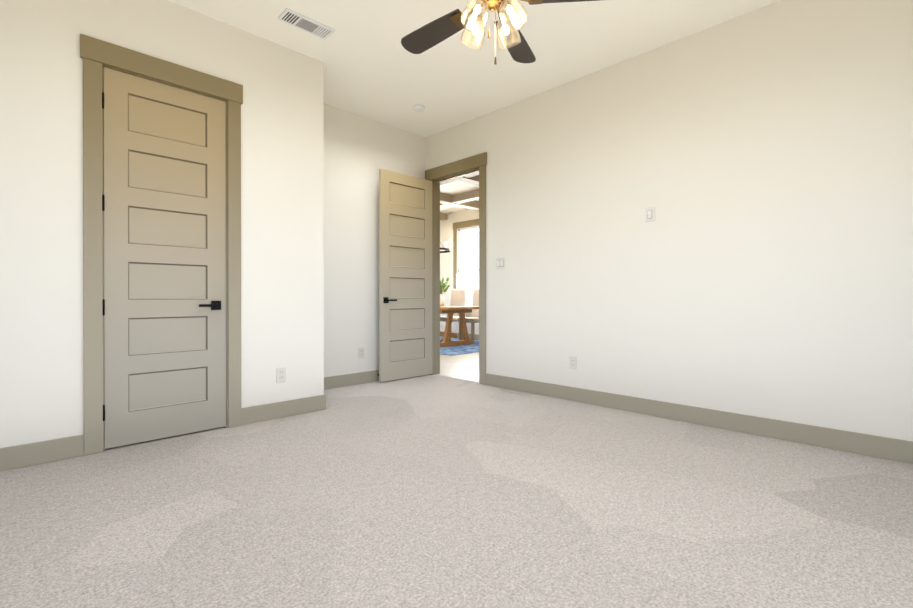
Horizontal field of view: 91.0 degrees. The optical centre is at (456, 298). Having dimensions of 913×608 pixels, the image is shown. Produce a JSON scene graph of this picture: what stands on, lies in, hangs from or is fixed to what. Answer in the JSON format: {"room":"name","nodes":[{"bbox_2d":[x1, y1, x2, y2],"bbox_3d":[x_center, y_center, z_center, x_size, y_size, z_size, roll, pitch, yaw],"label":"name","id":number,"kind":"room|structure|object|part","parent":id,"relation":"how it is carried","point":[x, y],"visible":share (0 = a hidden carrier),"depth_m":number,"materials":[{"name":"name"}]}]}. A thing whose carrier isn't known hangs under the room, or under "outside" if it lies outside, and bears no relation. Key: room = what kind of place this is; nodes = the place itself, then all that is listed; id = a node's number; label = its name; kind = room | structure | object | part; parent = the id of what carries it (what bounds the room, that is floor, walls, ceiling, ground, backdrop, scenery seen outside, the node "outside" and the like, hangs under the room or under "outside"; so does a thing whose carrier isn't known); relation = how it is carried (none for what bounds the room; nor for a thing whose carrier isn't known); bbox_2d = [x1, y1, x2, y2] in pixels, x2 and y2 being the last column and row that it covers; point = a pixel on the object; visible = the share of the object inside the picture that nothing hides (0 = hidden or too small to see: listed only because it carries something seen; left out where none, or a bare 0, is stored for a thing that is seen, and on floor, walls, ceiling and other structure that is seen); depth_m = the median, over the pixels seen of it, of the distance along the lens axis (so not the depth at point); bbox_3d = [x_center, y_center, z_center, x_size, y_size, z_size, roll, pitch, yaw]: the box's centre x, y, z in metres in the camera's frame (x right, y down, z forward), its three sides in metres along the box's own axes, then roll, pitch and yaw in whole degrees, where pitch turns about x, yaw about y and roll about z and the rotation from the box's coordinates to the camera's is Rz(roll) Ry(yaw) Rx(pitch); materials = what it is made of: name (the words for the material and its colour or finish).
{"room":"empty bedroom","nodes":[
{"label":"empty bedroom","id":0,"kind":"room"},
{"bbox_2d":[0,0,323,447],"bbox_3d":[-2.212,-0.545,2.975,2.830,3.035,0.120,0,0,-45],"label":"wall","id":1,"kind":"structure","parent":0,"point":[41,239],"depth_m":2.83,"materials":[{"name":"paint"}]},
{"bbox_2d":[0,434,83,471],"bbox_3d":[-2.686,0.909,2.412,1.055,0.130,0.019,0,0,-45],"label":"baseboard","id":2,"kind":"structure","parent":1,"relation":"attached to","point":[28,454],"depth_m":2.64,"materials":[{"name":"paint"}]},
{"bbox_2d":[102,92,104,420],"bbox_3d":[-2.256,-0.266,2.863,0.012,2.091,0.040,0,0,-45],"label":"closet door hinges","id":3,"kind":"object","parent":1,"relation":"attached to","point":[103,209],"visible":1,"depth_m":2.85,"materials":[{"name":"black metal"}]},
{"bbox_2d":[80,34,242,455],"bbox_3d":[-2.021,-0.329,3.146,0.956,2.602,0.146,0,0,-45],"label":"trim","id":4,"kind":"structure","parent":1,"relation":"attached to","point":[97,55],"depth_m":2.85,"materials":[{"name":"paint"}]},
{"bbox_2d":[103,67,225,448],"bbox_3d":[-1.983,-0.259,3.108,0.724,2.438,0.091,0,0,-45],"label":"closet door","id":5,"kind":"structure","parent":1,"relation":"in","point":[164,177],"depth_m":3.09,"materials":[{"name":"paint"}]},
{"bbox_3d":[-1.795,0.049,3.270,0.159,0.068,0.056,0,0,-45],"label":"handle","id":6,"kind":"part","parent":5,"relation":"part of","materials":[{"name":"black metal"}]},
{"bbox_2d":[276,367,285,382],"bbox_3d":[-1.430,0.625,3.660,0.076,0.122,0.012,0,0,-45],"label":"outlet","id":7,"kind":"object","parent":1,"relation":"attached to","point":[280,375],"visible":1,"depth_m":3.65,"materials":[{"name":"white plastic"}]},
{"bbox_2d":[241,394,323,424],"bbox_3d":[-1.410,0.905,3.681,0.685,0.130,0.019,0,0,-45],"label":"baseboard","id":8,"kind":"structure","parent":1,"relation":"attached to","point":[259,413],"depth_m":3.65,"materials":[{"name":"paint"}]},
{"bbox_2d":[324,394,325,408],"bbox_3d":[-1.415,0.903,4.201,0.019,0.130,0.766,0,0,-45],"label":"baseboard","id":9,"kind":"structure","parent":1,"relation":"attached to","point":[324,394],"depth_m":3.93,"materials":[{"name":"paint"}]},
{"bbox_2d":[324,104,425,376],"bbox_3d":[-2.057,-0.549,4.212,4.790,3.035,0.120,0,0,-45],"label":"wall","id":10,"kind":"structure","parent":0,"point":[360,152],"depth_m":5.03,"materials":[{"name":"paint"}]},
{"bbox_2d":[324,370,378,389],"bbox_3d":[-1.045,0.900,5.120,1.840,0.130,0.020,0,0,-45],"label":"baseboard","id":11,"kind":"structure","parent":10,"relation":"attached to","point":[337,381],"depth_m":4.98,"materials":[{"name":"paint"}]},
{"bbox_2d":[359,347,364,357],"bbox_3d":[-1.076,0.616,5.094,0.076,0.122,0.012,0,0,-45],"label":"outlet","id":12,"kind":"object","parent":10,"relation":"attached to","point":[361,352],"visible":1,"depth_m":5.09,"materials":[{"name":"white plastic"}]},
{"bbox_2d":[0,374,912,607],"bbox_3d":[-0.182,1.024,2.281,4.730,0.100,5.510,0,0,-45],"label":"floor carpet","id":13,"kind":"object","parent":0,"point":[432,491],"visible":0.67,"depth_m":2.02,"materials":[{"name":"beige carpet"}]},
{"bbox_2d":[438,338,478,381],"bbox_3d":[0.115,1.006,8.085,3.860,0.100,7.840,0,0,-45],"label":"floor","id":14,"kind":"structure","parent":0,"point":[464,366],"depth_m":6.36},
{"bbox_2d":[440,337,478,355],"bbox_3d":[-0.524,0.947,9.527,2.200,0.010,3.450,0,0,-45],"label":"rug","id":15,"kind":"object","parent":14,"relation":"on","point":[461,349],"visible":0.23,"depth_m":8.34,"materials":[{"name":"blue fabric"}]},
{"bbox_2d":[440,289,466,340],"bbox_3d":[-0.108,0.361,10.212,0.569,1.156,0.470,0,0,-45],"label":"chair","id":16,"kind":"object","parent":15,"relation":"on","point":[458,297],"visible":0.42,"depth_m":10.27,"materials":[{"name":"beige fabric"}]},
{"bbox_3d":[-0.108,0.146,10.211,0.569,0.726,0.470,0,0,-45],"label":"seat","id":17,"kind":"part","parent":16,"relation":"part of","materials":[{"name":"beige fabric"}]},
{"bbox_2d":[440,306,478,346],"bbox_3d":[-0.514,0.551,9.557,0.998,0.780,2.000,0,0,-45],"label":"table","id":18,"kind":"object","parent":15,"relation":"on","point":[449,311],"visible":0.42,"depth_m":8.97,"materials":[{"name":"brown wood"}]},
{"bbox_2d":[440,277,449,305],"bbox_3d":[-0.339,-0.143,9.362,0.394,0.610,0.356,0,0,-45],"label":"plant","id":19,"kind":"object","parent":18,"relation":"on","point":[442,288],"visible":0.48,"depth_m":9.31,"materials":[{"name":"green plant"}]},
{"bbox_2d":[458,289,478,343],"bbox_3d":[0.385,0.362,9.714,0.569,1.156,0.470,0,0,-45],"label":"chair","id":20,"kind":"object","parent":15,"relation":"on","point":[473,318],"visible":0.52,"depth_m":9.83,"materials":[{"name":"beige fabric"}]},
{"bbox_3d":[0.385,0.147,9.714,0.569,0.726,0.470,0,0,-45],"label":"seat","id":21,"kind":"part","parent":20,"relation":"part of","materials":[{"name":"beige fabric"}]},
{"bbox_2d":[440,209,478,333],"bbox_3d":[1.444,-0.566,9.396,0.120,3.035,7.840,0,0,-45],"label":"wall","id":22,"kind":"structure","parent":0,"point":[446,259],"depth_m":10.93,"materials":[{"name":"paint"}]},
{"bbox_2d":[440,219,478,339],"bbox_3d":[1.384,-0.433,9.336,0.050,2.770,7.600,0,0,-45],"label":"window trim","id":23,"kind":"structure","parent":22,"relation":"in","point":[465,224],"depth_m":10.75,"materials":[{"name":"paint"}]},
{"bbox_2d":[458,226,478,288],"bbox_3d":[0.405,-0.671,10.449,0.065,2.000,1.000,0,0,-45],"label":"window frame","id":24,"kind":"structure","parent":22,"relation":"in","point":[459,250],"depth_m":10.76,"materials":[{"name":"white"}]},
{"bbox_2d":[460,228,478,305],"bbox_3d":[0.463,-0.672,10.507,0.010,2.600,1.600,0,0,-45],"label":"window","id":25,"kind":"structure","parent":22,"relation":"in","point":[469,281],"depth_m":10.65,"materials":[{"name":"glass"}]},
{"bbox_2d":[169,0,779,212],"bbox_3d":[-0.598,-2.131,5.434,8.590,0.120,10.590,0,0,-45],"label":"ceiling","id":26,"kind":"structure","parent":0,"point":[374,69],"depth_m":3.67,"materials":[{"name":"white paint"}]},
{"bbox_2d":[278,8,334,39],"bbox_3d":[-1.122,-2.055,3.370,0.380,0.018,0.165,0,0,-45],"label":"ceiling vent","id":27,"kind":"object","parent":26,"relation":"in","point":[304,23],"visible":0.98,"depth_m":3.35,"materials":[{"name":"white plastic"}]},
{"bbox_2d":[413,105,424,111],"bbox_3d":[-0.403,-2.050,4.846,0.132,0.038,0.132,0,0,-45],"label":"smoke detector","id":28,"kind":"object","parent":26,"relation":"attached to","point":[418,108],"visible":1,"depth_m":4.81,"materials":[{"name":"white plastic"}]},
{"bbox_2d":[440,212,446,220],"bbox_3d":[-1.595,-2.004,9.760,3.680,0.160,0.180,0,0,-45],"label":"beam","id":29,"kind":"structure","parent":26,"relation":"attached to","point":[443,216],"depth_m":10.92,"materials":[{"name":"beige paint"}]},
{"bbox_2d":[440,239,451,252],"bbox_3d":[-0.514,-1.546,9.551,0.842,1.075,0.824,0,0,-45],"label":"chandelier","id":30,"kind":"object","parent":26,"relation":"hanging from","point":[446,249],"visible":0.25,"depth_m":9.60,"materials":[{"name":"black metal"}]},
{"bbox_2d":[440,192,478,210],"bbox_3d":[-0.539,-2.001,8.694,3.680,0.160,0.180,0,0,-45],"label":"beam","id":31,"kind":"structure","parent":26,"relation":"attached to","point":[447,200],"depth_m":9.22,"materials":[{"name":"beige paint"}]},
{"bbox_2d":[440,172,478,184],"bbox_3d":[-0.375,-2.002,7.590,0.180,0.150,7.600,0,0,-45],"label":"beam","id":32,"kind":"structure","parent":26,"relation":"attached to","point":[466,176],"depth_m":7.25,"materials":[{"name":"beige paint"}]},
{"bbox_2d":[440,189,478,207],"bbox_3d":[0.549,-2.005,8.504,0.180,0.150,7.600,0,0,-45],"label":"beam","id":33,"kind":"structure","parent":26,"relation":"attached to","point":[468,196],"depth_m":8.81,"materials":[{"name":"beige paint"}]},
{"bbox_2d":[455,175,478,185],"bbox_3d":[0.516,-1.998,7.628,3.680,0.160,0.180,0,0,-45],"label":"beam","id":34,"kind":"structure","parent":26,"relation":"attached to","point":[474,180],"depth_m":7.28,"materials":[{"name":"beige paint"}]},
{"bbox_2d":[401,0,598,64],"bbox_3d":[0.146,-1.641,2.360,1.291,0.839,1.256,0,0,-45],"label":"fan","id":35,"kind":"object","parent":26,"relation":"hanging from","point":[422,39],"visible":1,"depth_m":2.47,"materials":[{"name":"black wood"}]},
{"bbox_2d":[426,0,912,440],"bbox_3d":[-0.289,-0.554,5.745,0.120,3.035,10.590,0,0,-45],"label":"wall","id":36,"kind":"structure","parent":0,"point":[760,160],"depth_m":3.34,"materials":[{"name":"paint"}]},
{"bbox_2d":[379,169,431,381],"bbox_3d":[-0.578,-0.267,5.390,0.091,2.438,0.790,0,0,45],"label":"entry door","id":37,"kind":"structure","parent":36,"relation":"in","point":[405,276],"depth_m":5.37,"materials":[{"name":"paint"}]},
{"bbox_3d":[-0.763,0.018,5.180,0.056,0.068,0.159,0,0,45],"label":"handle","id":38,"kind":"part","parent":37,"relation":"part of","materials":[{"name":"black metal"}]},
{"bbox_2d":[425,152,486,384],"bbox_3d":[0.021,-0.337,5.433,0.172,2.602,1.038,0,0,-45],"label":"door frame","id":39,"kind":"structure","parent":36,"relation":"attached to","point":[436,176],"depth_m":5.35,"materials":[{"name":"paint"}]},
{"bbox_2d":[496,257,504,268],"bbox_3d":[0.475,-0.384,4.877,0.017,0.122,0.122,0,0,-45],"label":"light switch","id":40,"kind":"object","parent":36,"relation":"attached to","point":[500,263],"visible":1,"depth_m":4.87,"materials":[{"name":"white plastic"}]},
{"bbox_2d":[569,356,576,369],"bbox_3d":[1.103,0.608,4.249,0.012,0.122,0.076,0,0,-45],"label":"electrical outlet plate","id":41,"kind":"object","parent":36,"relation":"attached to","point":[572,362],"visible":1,"depth_m":4.25,"materials":[{"name":"white plastic"}]},
{"bbox_2d":[645,207,654,221],"bbox_3d":[1.608,-0.700,3.731,0.017,0.122,0.076,0,0,-45],"label":"switch plate","id":42,"kind":"object","parent":36,"relation":"attached to","point":[649,214],"visible":1,"depth_m":3.73,"materials":[{"name":"white plastic"}]},
{"bbox_2d":[485,373,912,463],"bbox_3d":[1.805,0.905,3.536,0.019,0.130,4.198,0,0,-45],"label":"baseboard","id":43,"kind":"structure","parent":36,"relation":"attached to","point":[848,441],"depth_m":3.30,"materials":[{"name":"paint"}]}
]}

